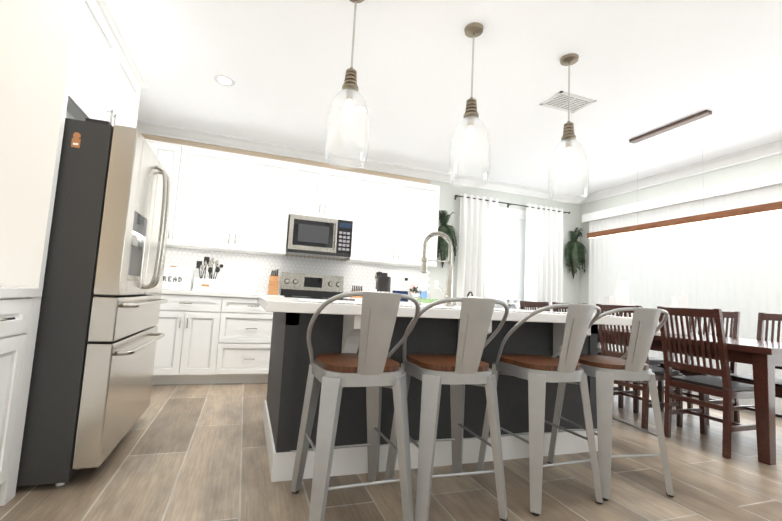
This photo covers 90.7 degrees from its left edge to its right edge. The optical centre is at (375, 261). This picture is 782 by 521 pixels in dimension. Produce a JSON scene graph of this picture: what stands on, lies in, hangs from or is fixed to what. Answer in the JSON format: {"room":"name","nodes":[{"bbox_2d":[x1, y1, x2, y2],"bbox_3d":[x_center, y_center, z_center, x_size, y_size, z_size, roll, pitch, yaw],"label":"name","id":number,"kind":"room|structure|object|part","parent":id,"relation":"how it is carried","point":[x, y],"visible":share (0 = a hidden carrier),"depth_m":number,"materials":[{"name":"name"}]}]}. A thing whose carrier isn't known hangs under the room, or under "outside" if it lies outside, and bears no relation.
{"room":"kitchen","nodes":[
{"label":"kitchen","id":0,"kind":"room"},
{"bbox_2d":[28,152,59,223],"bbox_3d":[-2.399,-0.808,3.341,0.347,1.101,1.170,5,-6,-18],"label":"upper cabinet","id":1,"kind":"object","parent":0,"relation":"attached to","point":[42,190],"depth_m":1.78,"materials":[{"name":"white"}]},
{"bbox_2d":[0,0,143,155],"bbox_3d":[-1.910,-1.107,2.307,0.577,0.641,1.135,5,-6,-18],"label":"upper cabinet","id":2,"kind":"object","parent":0,"relation":"attached to","point":[61,61],"depth_m":1.83,"materials":[{"name":"white wood"}]},
{"bbox_2d":[141,133,580,311],"bbox_3d":[0.219,0.076,5.210,6.620,2.740,0.120,5,-6,-18],"label":"wall","id":3,"kind":"structure","parent":0,"point":[448,203],"depth_m":5.50,"materials":[{"name":"white paint"}]},
{"bbox_2d":[152,140,187,247],"bbox_3d":[-2.255,-0.705,4.186,0.350,1.067,0.344,5,-6,-18],"label":"upper cabinet","id":4,"kind":"object","parent":3,"relation":"attached to","point":[173,157],"depth_m":4.06,"materials":[{"name":"white wood"}]},
{"bbox_2d":[218,263,224,272],"bbox_3d":[-1.779,0.077,4.445,0.072,0.116,0.035,5,-6,-18],"label":"electrical outlet plate","id":5,"kind":"object","parent":3,"relation":"attached to","point":[221,266],"visible":0.92,"depth_m":4.45,"materials":[{"name":"white plastic"}]},
{"bbox_2d":[20,216,430,303],"bbox_3d":[-0.840,0.126,3.981,3.849,0.502,1.517,5,-6,-18],"label":"backsplash","id":6,"kind":"structure","parent":3,"relation":"attached to","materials":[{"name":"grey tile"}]},
{"bbox_2d":[180,146,299,255],"bbox_3d":[-1.595,-0.649,4.404,1.286,1.067,0.344,5,-6,-18],"label":"upper cabinet","id":7,"kind":"object","parent":3,"relation":"attached to","point":[241,204],"depth_m":4.26,"materials":[{"name":"white wood"}]},
{"bbox_2d":[296,164,355,220],"bbox_3d":[-0.676,-0.800,4.724,0.750,0.607,0.344,5,-6,-18],"label":"upper cabinet","id":8,"kind":"object","parent":3,"relation":"attached to","point":[322,192],"depth_m":4.58,"materials":[{"name":"white wood"}]},
{"bbox_2d":[285,214,352,259],"bbox_3d":[-0.685,-0.279,4.618,0.730,0.430,0.444,5,-6,-18],"label":"microwave","id":9,"kind":"object","parent":8,"relation":"attached to","point":[317,237],"visible":1,"depth_m":4.45,"materials":[{"name":"silver metal"}]},
{"bbox_2d":[136,120,579,203],"bbox_3d":[0.268,-1.242,5.210,6.500,0.111,0.095,5,-6,-18],"label":"crown molding","id":10,"kind":"structure","parent":3,"relation":"attached to","point":[145,127],"depth_m":4.87,"materials":[{"name":"white wood"}]},
{"bbox_2d":[336,173,439,267],"bbox_3d":[0.184,-0.497,4.991,1.216,1.067,0.344,5,-6,-18],"label":"upper cabinet","id":11,"kind":"object","parent":3,"relation":"attached to","point":[394,217],"depth_m":4.84,"materials":[{"name":"white wood"}]},
{"bbox_2d":[403,277,407,284],"bbox_3d":[0.408,0.264,5.167,0.072,0.116,0.035,5,-6,-18],"label":"electrical outlet plate","id":12,"kind":"object","parent":3,"relation":"attached to","point":[405,280],"visible":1,"depth_m":5.17,"materials":[{"name":"white plastic"}]},
{"bbox_2d":[434,280,438,288],"bbox_3d":[0.839,0.323,5.332,0.072,0.116,0.009,5,-6,-18],"label":"switch plate","id":13,"kind":"object","parent":3,"relation":"attached to","point":[436,282],"visible":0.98,"depth_m":5.33,"materials":[{"name":"white plastic"}]},
{"bbox_2d":[437,210,458,267],"bbox_3d":[0.955,-0.310,5.279,0.397,0.801,0.290,5,-6,-18],"label":"hanging fern","id":14,"kind":"object","parent":3,"relation":"hanging from","point":[442,243],"visible":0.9,"depth_m":5.26,"materials":[{"name":"green plant"}]},
{"bbox_2d":[437,227,450,267],"bbox_3d":[0.932,-0.180,5.326,0.172,0.550,0.168,5,-6,-18],"label":"planter","id":15,"kind":"object","parent":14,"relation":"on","point":[440,247],"depth_m":5.24,"materials":[{"name":"green"}]},
{"bbox_2d":[496,207,525,307],"bbox_3d":[1.936,-0.052,5.771,1.180,1.495,0.170,5,-6,-18],"label":"window","id":16,"kind":"structure","parent":3,"relation":"in","point":[509,211],"depth_m":5.79,"materials":[{"name":"white"}]},
{"bbox_2d":[496,213,525,299],"bbox_3d":[1.938,-0.064,5.769,0.950,1.287,0.050,5,-6,-18],"label":"window blind","id":17,"kind":"object","parent":16,"relation":"attached to","point":[510,262],"visible":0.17,"depth_m":5.80,"materials":[{"name":"white fabric"}]},
{"bbox_2d":[454,193,569,311],"bbox_3d":[2.007,0.340,5.646,2.042,2.460,0.154,5,-6,-18],"label":"curtains","id":18,"kind":"object","parent":3,"relation":"attached to","point":[477,259],"visible":0.48,"depth_m":5.60,"materials":[{"name":"white fabric"}]},
{"bbox_3d":[2.066,-0.837,5.771,2.042,0.060,0.119,5,-6,-18],"label":"rod","id":19,"kind":"part","parent":18,"relation":"part of","materials":[{"name":"black"}]},
{"bbox_2d":[565,227,586,278],"bbox_3d":[3.123,-0.131,5.997,0.385,0.814,0.287,5,-6,-18],"label":"hanging fern","id":20,"kind":"object","parent":3,"relation":"hanging from","point":[575,251],"visible":1,"depth_m":5.96,"materials":[{"name":"green plant"}]},
{"bbox_2d":[567,243,579,278],"bbox_3d":[3.099,0.004,6.042,0.172,0.550,0.168,5,-6,-18],"label":"planter","id":21,"kind":"object","parent":20,"relation":"on","point":[573,245],"depth_m":5.96,"materials":[{"name":"green"}]},
{"bbox_2d":[0,381,781,520],"bbox_3d":[1.091,1.245,2.076,6.740,0.060,6.440,5,-6,-18],"label":"floor","id":22,"kind":"structure","parent":0,"point":[188,452],"depth_m":2.04,"materials":[{"name":"brown wood"}]},
{"bbox_2d":[0,296,41,505],"bbox_3d":[-1.656,0.535,1.113,0.577,0.875,1.050,5,-6,-18],"label":"base cabinet","id":23,"kind":"object","parent":22,"relation":"on","point":[19,319],"depth_m":1.63,"materials":[{"name":"white wood"}]},
{"bbox_2d":[0,284,42,299],"bbox_3d":[-1.482,0.050,0.736,0.592,0.040,1.938,5,-6,-18],"label":"countertop","id":24,"kind":"structure","parent":23,"relation":"on","point":[7,292],"depth_m":1.59,"materials":[{"name":"white stone"}]},
{"bbox_2d":[16,118,172,486],"bbox_3d":[-1.752,0.188,2.262,0.844,1.765,1.025,5,-6,-18],"label":"fridge","id":25,"kind":"object","parent":22,"relation":"on","point":[98,336],"visible":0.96,"depth_m":1.87,"materials":[{"name":"silver metal"}]},
{"bbox_2d":[152,292,223,384],"bbox_3d":[-1.962,0.784,4.004,0.650,0.875,0.667,5,-6,-18],"label":"base cabinet","id":26,"kind":"object","parent":22,"relation":"on","point":[188,352],"depth_m":3.77,"materials":[{"name":"white wood"}]},
{"bbox_2d":[162,289,283,299],"bbox_3d":[-1.643,0.356,4.162,1.223,0.040,0.632,5,-6,-18],"label":"countertop","id":27,"kind":"structure","parent":26,"relation":"on","point":[247,296],"depth_m":3.91,"materials":[{"name":"white stone"}]},
{"bbox_2d":[162,266,193,289],"bbox_3d":[-2.166,0.174,4.104,0.390,0.252,0.210,5,-6,-18],"label":"bread box","id":28,"kind":"object","parent":27,"relation":"on","point":[176,278],"visible":0.79,"depth_m":4.03,"materials":[{"name":"white metal"}]},
{"bbox_2d":[193,257,219,291],"bbox_3d":[-1.845,0.141,4.236,0.245,0.376,0.111,5,-6,-18],"label":"utensil caddy","id":29,"kind":"object","parent":27,"relation":"on","point":[204,284],"visible":1,"depth_m":4.20,"materials":[{"name":"white ceramic"}]},
{"bbox_2d":[268,269,278,294],"bbox_3d":[-1.177,0.240,4.452,0.100,0.293,0.184,5,-6,-18],"label":"knife block","id":30,"kind":"object","parent":27,"relation":"on","point":[273,284],"visible":1,"depth_m":4.37,"materials":[{"name":"brown wood"}]},
{"bbox_2d":[216,296,272,383],"bbox_3d":[-1.405,0.834,4.215,0.666,0.875,0.617,5,-6,-18],"label":"base cabinet","id":31,"kind":"object","parent":22,"relation":"on","point":[246,328],"depth_m":3.93,"materials":[{"name":"white wood"}]},
{"bbox_2d":[280,272,354,300],"bbox_3d":[-0.699,0.721,4.400,0.760,1.170,0.713,5,-6,-18],"label":"range","id":32,"kind":"object","parent":22,"relation":"on","point":[302,285],"visible":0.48,"depth_m":4.69,"materials":[{"name":"silver metal"}]},
{"bbox_2d":[290,291,419,520],"bbox_3d":[-0.088,0.628,1.748,0.496,0.978,0.538,5,-6,-20],"label":"stool","id":33,"kind":"object","parent":22,"relation":"on","point":[372,367],"visible":0.96,"depth_m":1.60,"materials":[{"name":"silver metal"}]},
{"bbox_2d":[263,312,624,481],"bbox_3d":[0.397,0.798,2.692,2.164,0.866,1.219,5,-6,-18],"label":"kitchen island","id":34,"kind":"object","parent":22,"relation":"on","point":[336,328],"depth_m":2.26,"materials":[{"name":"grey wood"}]},
{"bbox_2d":[257,296,632,325],"bbox_3d":[0.425,0.342,2.727,2.380,0.050,1.330,5,-6,-18],"label":"island countertop","id":35,"kind":"structure","parent":34,"relation":"on","point":[271,304],"depth_m":2.01,"materials":[{"name":"white stone"}]},
{"bbox_2d":[298,299,361,304],"bbox_3d":[-0.206,0.217,2.048,0.406,0.006,0.406,5,-6,-18],"label":"placemat","id":36,"kind":"object","parent":35,"relation":"on","point":[339,302],"visible":0.79,"depth_m":1.92,"materials":[{"name":"grey fabric"}]},
{"bbox_2d":[377,276,390,292],"bbox_3d":[0.054,0.198,2.671,0.100,0.185,0.100,5,-6,-18],"label":"coffee maker","id":37,"kind":"object","parent":35,"relation":"on","point":[383,283],"visible":0.62,"depth_m":2.63,"materials":[{"name":"black plastic"}]},
{"bbox_2d":[399,304,459,308],"bbox_3d":[0.276,0.258,2.207,0.406,0.006,0.406,5,-6,-18],"label":"placemat","id":38,"kind":"object","parent":35,"relation":"on","point":[423,306],"visible":0.73,"depth_m":2.07,"materials":[{"name":"grey fabric"}]},
{"bbox_2d":[421,231,452,306],"bbox_3d":[0.466,0.052,2.889,0.278,0.560,0.079,5,-6,-18],"label":"faucet","id":39,"kind":"object","parent":35,"relation":"on","point":[449,280],"visible":1,"depth_m":2.89,"materials":[{"name":"silver metal"}]},
{"bbox_2d":[493,309,542,312],"bbox_3d":[0.816,0.304,2.385,0.406,0.006,0.406,5,-6,-18],"label":"placemat","id":40,"kind":"object","parent":35,"relation":"on","point":[514,310],"visible":0.44,"depth_m":2.24,"materials":[{"name":"grey fabric"}]},
{"bbox_2d":[548,311,614,316],"bbox_3d":[1.355,0.350,2.563,0.406,0.006,0.406,5,-6,-18],"label":"placemat","id":41,"kind":"object","parent":35,"relation":"on","point":[566,313],"visible":0.52,"depth_m":2.50,"materials":[{"name":"grey fabric"}]},
{"bbox_2d":[384,297,508,520],"bbox_3d":[0.354,0.666,1.894,0.496,0.978,0.538,5,-5,-16],"label":"stool","id":42,"kind":"object","parent":22,"relation":"on","point":[459,370],"visible":1,"depth_m":1.73,"materials":[{"name":"silver metal"}]},
{"bbox_2d":[507,300,537,309],"bbox_3d":[2.134,1.046,5.207,0.500,1.020,0.571,5,-6,-18],"label":"head chair","id":43,"kind":"object","parent":22,"relation":"on","point":[513,304],"visible":0.15,"depth_m":5.39,"materials":[{"name":"white fabric"}]},
{"bbox_2d":[520,301,549,310],"bbox_3d":[1.997,0.977,4.451,0.524,1.005,0.430,5,-6,-20],"label":"dining chair","id":44,"kind":"object","parent":22,"relation":"on","point":[525,304],"visible":0.21,"depth_m":4.40,"materials":[{"name":"brown wood"}]},
{"bbox_2d":[477,303,602,515],"bbox_3d":[0.886,0.711,2.069,0.496,0.978,0.538,5,-6,-20],"label":"stool","id":45,"kind":"object","parent":22,"relation":"on","point":[537,372],"visible":1,"depth_m":1.90,"materials":[{"name":"silver metal"}]},
{"bbox_2d":[552,302,623,407],"bbox_3d":[2.162,0.941,3.960,0.524,1.005,0.430,5,-6,-18],"label":"dining chair","id":46,"kind":"object","parent":22,"relation":"on","point":[620,397],"visible":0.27,"depth_m":3.81,"materials":[{"name":"brown wood"}]},
{"bbox_2d":[547,307,673,500],"bbox_3d":[1.346,0.750,2.221,0.496,0.978,0.538,4,-5,-11],"label":"stool","id":47,"kind":"object","parent":22,"relation":"on","point":[607,371],"visible":0.85,"depth_m":2.05,"materials":[{"name":"silver metal"}]},
{"bbox_2d":[598,311,629,390],"bbox_3d":[2.753,1.041,4.701,0.524,1.005,0.430,5,-5,-17],"label":"dining chair","id":48,"kind":"object","parent":22,"relation":"on","point":[599,353],"visible":0.06,"depth_m":4.55,"materials":[{"name":"brown wood"}]},
{"bbox_2d":[596,304,682,429],"bbox_3d":[2.335,0.903,3.445,0.524,1.005,0.430,5,-6,-18],"label":"dining chair","id":49,"kind":"object","parent":22,"relation":"on","point":[659,372],"visible":0.48,"depth_m":3.37,"materials":[{"name":"brown wood"}]},
{"bbox_2d":[610,307,675,401],"bbox_3d":[2.918,1.006,4.210,0.524,1.005,0.430,5,-6,-19],"label":"dining chair","id":50,"kind":"object","parent":22,"relation":"on","point":[654,361],"depth_m":4.03,"materials":[{"name":"brown wood"}]},
{"bbox_2d":[598,326,781,465],"bbox_3d":[2.625,1.072,3.795,0.950,0.765,2.450,5,-6,-18],"label":"dining table","id":51,"kind":"object","parent":22,"relation":"on","point":[764,358],"visible":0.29,"depth_m":2.60,"materials":[{"name":"brown wood"}]},
{"bbox_2d":[605,280,639,329],"bbox_3d":[2.574,0.454,4.029,0.300,0.500,0.090,3,-5,7],"label":"sculpture","id":52,"kind":"object","parent":51,"relation":"on","point":[621,297],"visible":0.58,"depth_m":4.00,"materials":[{"name":"white ceramic"}]},
{"bbox_2d":[657,295,688,334],"bbox_3d":[2.742,0.497,3.638,0.340,0.360,0.090,3,-5,2],"label":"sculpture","id":53,"kind":"object","parent":51,"relation":"on","point":[679,301],"visible":0.25,"depth_m":3.60,"materials":[{"name":"white ceramic"}]},
{"bbox_2d":[657,311,740,424],"bbox_3d":[3.092,0.968,3.695,0.524,1.005,0.430,5,-6,-18],"label":"dining chair","id":54,"kind":"object","parent":22,"relation":"on","point":[735,323],"visible":0.33,"depth_m":3.64,"materials":[{"name":"brown wood"}]},
{"bbox_2d":[657,306,755,458],"bbox_3d":[2.517,0.864,2.906,0.524,1.005,0.430,5,-6,-18],"label":"dining chair","id":55,"kind":"object","parent":22,"relation":"on","point":[726,389],"visible":0.88,"depth_m":2.83,"materials":[{"name":"brown wood"}]},
{"bbox_2d":[731,313,781,421],"bbox_3d":[3.273,0.928,3.156,0.524,1.005,0.430,5,-6,-18],"label":"dining chair","id":56,"kind":"object","parent":22,"relation":"on","point":[762,318],"visible":0.35,"depth_m":3.31,"materials":[{"name":"brown wood"}]},
{"bbox_2d":[356,300,444,304],"bbox_3d":[0.242,0.516,4.784,1.213,0.040,0.632,5,-6,-18],"label":"countertop","id":57,"kind":"structure","parent":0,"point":[409,301],"depth_m":4.51,"materials":[{"name":"white stone"}]},
{"bbox_2d":[349,285,361,298],"bbox_3d":[-0.223,0.383,4.743,0.196,0.165,0.196,5,-6,-18],"label":"rack","id":58,"kind":"object","parent":57,"relation":"on","point":[356,297],"visible":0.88,"depth_m":4.75,"materials":[{"name":"grey metal"}]},
{"bbox_2d":[368,272,387,292],"bbox_3d":[0.036,0.311,4.856,0.230,0.358,0.111,5,-6,-18],"label":"utensil caddy","id":59,"kind":"object","parent":57,"relation":"on","point":[377,274],"visible":0.31,"depth_m":4.85,"materials":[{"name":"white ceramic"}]},
{"bbox_2d":[392,290,407,301],"bbox_3d":[0.308,0.442,4.909,0.200,0.133,0.075,4,-5,-10],"label":"tablet stand","id":60,"kind":"object","parent":57,"relation":"on","point":[402,292],"visible":0.52,"depth_m":4.90,"materials":[{"name":"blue plastic"}]},
{"bbox_2d":[409,287,420,301],"bbox_3d":[0.505,0.426,4.987,0.155,0.204,0.170,5,-6,-18],"label":"potted plant","id":61,"kind":"object","parent":57,"relation":"on","point":[416,291],"visible":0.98,"depth_m":4.96,"materials":[{"name":"green plant"}]},
{"bbox_2d":[411,284,426,298],"bbox_3d":[0.582,0.432,5.187,0.230,0.237,0.057,5,-6,-18],"label":"card holder","id":62,"kind":"object","parent":57,"relation":"on","point":[423,294],"visible":0.52,"depth_m":5.19,"materials":[{"name":"paper"}]},
{"bbox_2d":[417,298,437,302],"bbox_3d":[0.652,0.491,4.818,0.300,0.060,0.100,5,-6,-18],"label":"carton","id":63,"kind":"object","parent":57,"relation":"on","point":[426,300],"visible":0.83,"depth_m":4.76,"materials":[{"name":"green"}]},
{"bbox_2d":[106,0,781,194],"bbox_3d":[1.244,-1.539,2.331,6.740,0.060,6.440,5,-6,-18],"label":"ceiling","id":64,"kind":"structure","parent":0,"point":[639,68],"depth_m":3.05,"materials":[{"name":"paint"}]},
{"bbox_2d":[214,75,234,85],"bbox_3d":[-1.302,-1.554,3.326,0.172,0.006,0.172,5,-6,-18],"label":"recessed light","id":65,"kind":"object","parent":64,"relation":"in","point":[223,80],"visible":1,"depth_m":3.32,"materials":[{"name":"white plastic"}]},
{"bbox_2d":[324,0,369,168],"bbox_3d":[-0.143,-1.073,2.232,0.256,1.035,0.256,5,-6,-18],"label":"pendant light","id":66,"kind":"object","parent":64,"relation":"hanging from","point":[350,88],"visible":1,"depth_m":2.18,"materials":[{"name":"clear glass"}]},
{"bbox_2d":[449,22,490,187],"bbox_3d":[0.615,-1.008,2.483,0.256,1.035,0.256,5,-6,-18],"label":"pendant light","id":67,"kind":"object","parent":64,"relation":"hanging from","point":[473,30],"visible":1,"depth_m":2.45,"materials":[{"name":"clear glass"}]},
{"bbox_2d":[540,91,596,112],"bbox_3d":[1.679,-1.386,3.376,0.380,0.006,0.250,5,-6,-18],"label":"ceiling vent","id":68,"kind":"object","parent":64,"relation":"in","point":[558,101],"visible":0.98,"depth_m":3.37,"materials":[{"name":"white metal"}]},
{"bbox_2d":[548,53,588,202],"bbox_3d":[1.365,-0.944,2.730,0.256,1.035,0.256,5,-6,-18],"label":"pendant light","id":69,"kind":"object","parent":64,"relation":"hanging from","point":[568,137],"visible":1,"depth_m":2.70,"materials":[{"name":"clear glass"}]},
{"bbox_2d":[629,110,711,143],"bbox_3d":[2.810,-1.266,3.695,0.070,0.061,0.752,5,-6,-18],"label":"linear pendant light","id":70,"kind":"object","parent":64,"relation":"hanging from","point":[704,113],"depth_m":3.65,"materials":[{"name":"brown wood"}]},
{"bbox_2d":[587,201,781,238],"bbox_3d":[2.745,-0.346,3.652,0.070,0.068,1.705,5,-6,-18],"label":"linear pendant light","id":71,"kind":"object","parent":64,"relation":"hanging from","point":[756,209],"depth_m":3.40,"materials":[{"name":"brown wood"}]},
{"bbox_2d":[580,154,781,303],"bbox_3d":[4.320,0.116,3.181,0.120,2.740,6.320,5,-6,-18],"label":"wall","id":72,"kind":"structure","parent":0,"point":[766,165],"depth_m":4.92,"materials":[{"name":"white paint"}]},
{"bbox_2d":[580,139,781,203],"bbox_3d":[4.288,-1.199,3.272,0.095,0.111,6.090,5,-6,-18],"label":"crown molding","id":73,"kind":"structure","parent":72,"relation":"attached to","point":[706,166],"depth_m":4.64,"materials":[{"name":"white"}]},
{"bbox_2d":[582,170,781,222],"bbox_3d":[3.918,-0.802,4.129,0.105,0.125,4.060,5,-6,-18],"label":"blind valance","id":74,"kind":"object","parent":72,"relation":"attached to","point":[753,183],"visible":0.98,"depth_m":4.53,"materials":[{"name":"white"}]},
{"bbox_2d":[589,184,781,414],"bbox_3d":[3.864,0.379,3.998,0.013,2.255,3.953,5,-6,-18],"label":"window blinds","id":75,"kind":"object","parent":74,"relation":"hanging from","point":[733,264],"visible":0.62,"depth_m":4.41,"materials":[{"name":"white fabric"}]}
]}

